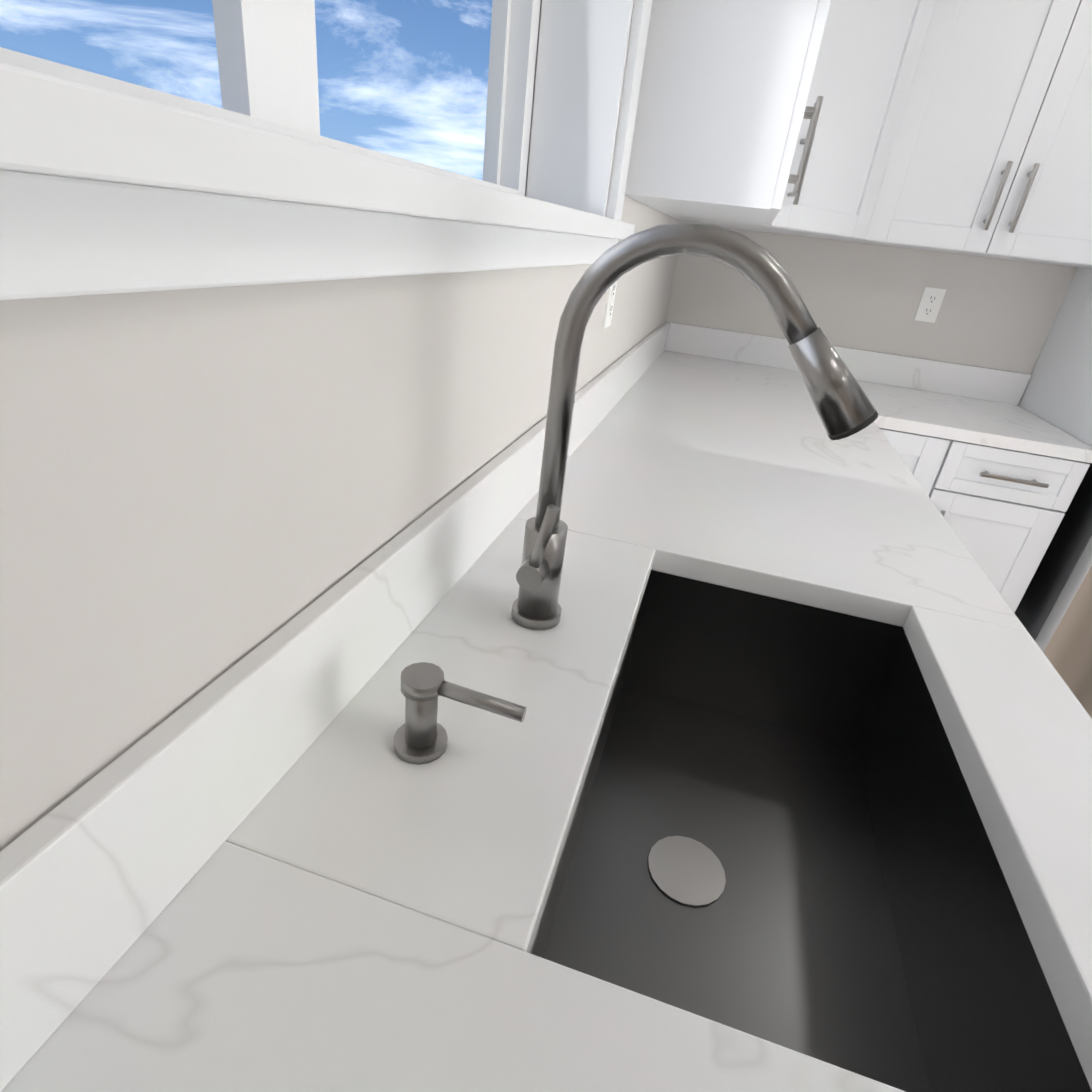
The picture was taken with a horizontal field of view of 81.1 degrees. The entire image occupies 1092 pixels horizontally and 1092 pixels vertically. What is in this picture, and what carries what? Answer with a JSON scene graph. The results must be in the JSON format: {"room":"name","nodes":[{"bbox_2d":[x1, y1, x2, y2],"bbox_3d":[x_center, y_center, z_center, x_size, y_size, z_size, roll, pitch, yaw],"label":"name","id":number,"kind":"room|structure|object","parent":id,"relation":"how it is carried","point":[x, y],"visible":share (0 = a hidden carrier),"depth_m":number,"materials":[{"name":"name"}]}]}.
{"room":"kitchen","nodes":[
{"label":"kitchen","id":0,"kind":"room"},
{"bbox_2d":[0,0,680,850],"bbox_3d":[-0.584,0.248,-0.531,0.240,2.535,7.350,13,27,12],"label":"wall","id":1,"kind":"structure","parent":0,"point":[202,488],"depth_m":0.38,"materials":[{"name":"grey paint"}]},
{"bbox_2d":[0,0,651,300],"bbox_3d":[-0.126,-0.738,0.405,0.271,1.018,1.564,13,27,12],"label":"window","id":2,"kind":"structure","parent":1,"relation":"in","point":[267,59],"depth_m":0.41,"materials":[{"name":"white plastic"}]},
{"bbox_2d":[602,281,616,327],"bbox_3d":[0.142,-0.538,1.391,0.008,0.115,0.070,13,27,12],"label":"electrical outlet","id":3,"kind":"object","parent":1,"relation":"attached to","point":[609,304],"visible":0.88,"depth_m":1.38,"materials":[{"name":"white plastic"}]},
{"bbox_2d":[625,0,830,224],"bbox_3d":[0.474,-1.261,1.332,0.348,1.015,0.756,13,27,12],"label":"upper cabinet","id":4,"kind":"object","parent":1,"relation":"attached to","point":[723,110],"visible":1,"depth_m":1.16,"materials":[{"name":"white wood"}]},
{"bbox_2d":[665,228,1077,374],"bbox_3d":[2.366,-0.745,2.186,3.835,2.535,0.160,13,27,12],"label":"wall","id":5,"kind":"structure","parent":0,"point":[997,313],"depth_m":2.37,"materials":[{"name":"grey paint"}]},
{"bbox_2d":[668,0,935,241],"bbox_3d":[0.790,-1.504,1.898,0.611,1.015,0.615,13,27,12],"label":"upper cabinet","id":6,"kind":"object","parent":5,"relation":"attached to","point":[867,59],"visible":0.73,"depth_m":1.84,"materials":[{"name":"white wood"}]},
{"bbox_2d":[914,287,945,322],"bbox_3d":[1.405,-0.881,2.336,0.070,0.115,0.008,13,27,12],"label":"electrical outlet","id":7,"kind":"object","parent":5,"relation":"attached to","point":[930,304],"visible":1,"depth_m":2.33,"materials":[{"name":"white plastic"}]},
{"bbox_2d":[851,0,1091,266],"bbox_3d":[1.459,-1.414,1.877,0.720,1.015,0.348,13,27,12],"label":"upper cabinet","id":8,"kind":"object","parent":5,"relation":"attached to","point":[991,154],"visible":0.98,"depth_m":1.88,"materials":[{"name":"white wood"}]},
{"bbox_3d":[1.119,1.887,-0.419,4.275,0.120,7.590,13,27,12],"label":"floor","id":9,"kind":"structure","parent":0,"visible":0},
{"bbox_2d":[879,428,949,494],"bbox_3d":[1.137,-0.082,2.418,0.259,0.885,0.647,13,27,12],"label":"base cabinet","id":10,"kind":"object","parent":9,"relation":"on","point":[921,456],"visible":0.17,"depth_m":1.96,"materials":[{"name":"white wood"}]},
{"bbox_2d":[928,440,1089,612],"bbox_3d":[1.433,-0.005,2.335,0.370,0.885,0.688,13,27,12],"label":"base cabinet","id":11,"kind":"object","parent":9,"relation":"on","point":[1001,510],"visible":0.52,"depth_m":1.95,"materials":[{"name":"white wood"}]},
{"bbox_2d":[1015,463,1091,717],"bbox_3d":[2.139,-0.223,1.891,0.940,1.817,0.800,13,27,12],"label":"refrigerator","id":12,"kind":"object","parent":9,"relation":"on","point":[1053,612],"visible":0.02,"depth_m":1.96,"materials":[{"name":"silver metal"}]},
{"bbox_2d":[1018,267,1091,512],"bbox_3d":[1.690,-0.424,2.119,0.018,1.877,0.587,13,27,12],"label":"panel","id":13,"kind":"object","parent":9,"relation":"on","point":[1057,393],"visible":0.38,"depth_m":2.07,"materials":[{"name":"white wood"}]},
{"bbox_3d":[0.149,0.595,0.814,0.748,0.885,0.816,13,27,12],"label":"base cabinet","id":14,"kind":"object","parent":9,"relation":"on","visible":0},
{"bbox_2d":[0,321,1091,1091],"bbox_3d":[0.367,-0.120,1.137,0.720,0.148,3.288,13,27,12],"label":"countertop","id":15,"kind":"structure","parent":14,"relation":"on","point":[274,863],"depth_m":0.47,"materials":[{"name":"stone"}]},
{"bbox_2d":[394,662,526,764],"bbox_3d":[-0.070,0.140,0.509,0.107,0.072,0.044,13,27,12],"label":"soap dispenser","id":16,"kind":"object","parent":15,"relation":"on","point":[420,736],"visible":1,"depth_m":0.50,"materials":[{"name":"silver metal"}]},
{"bbox_2d":[511,222,877,629],"bbox_3d":[0.126,-0.072,0.600,0.305,0.412,0.078,13,27,12],"label":"faucet","id":17,"kind":"object","parent":15,"relation":"on","point":[844,406],"visible":1,"depth_m":0.54,"materials":[{"name":"silver metal"}]},
{"bbox_2d":[531,570,1091,1091],"bbox_3d":[0.222,0.294,0.686,0.369,0.220,0.634,13,27,12],"label":"sink bowl","id":18,"kind":"object","parent":15,"relation":"attached to","point":[777,834],"visible":0.85,"depth_m":0.73,"materials":[{"name":"black metal"}]},
{"bbox_2d":[868,351,1091,462],"bbox_3d":[1.371,-0.495,2.138,0.621,0.148,0.678,13,27,12],"label":"countertop","id":19,"kind":"structure","parent":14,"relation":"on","point":[984,402],"depth_m":2.29,"materials":[{"name":"stone"}]}
]}

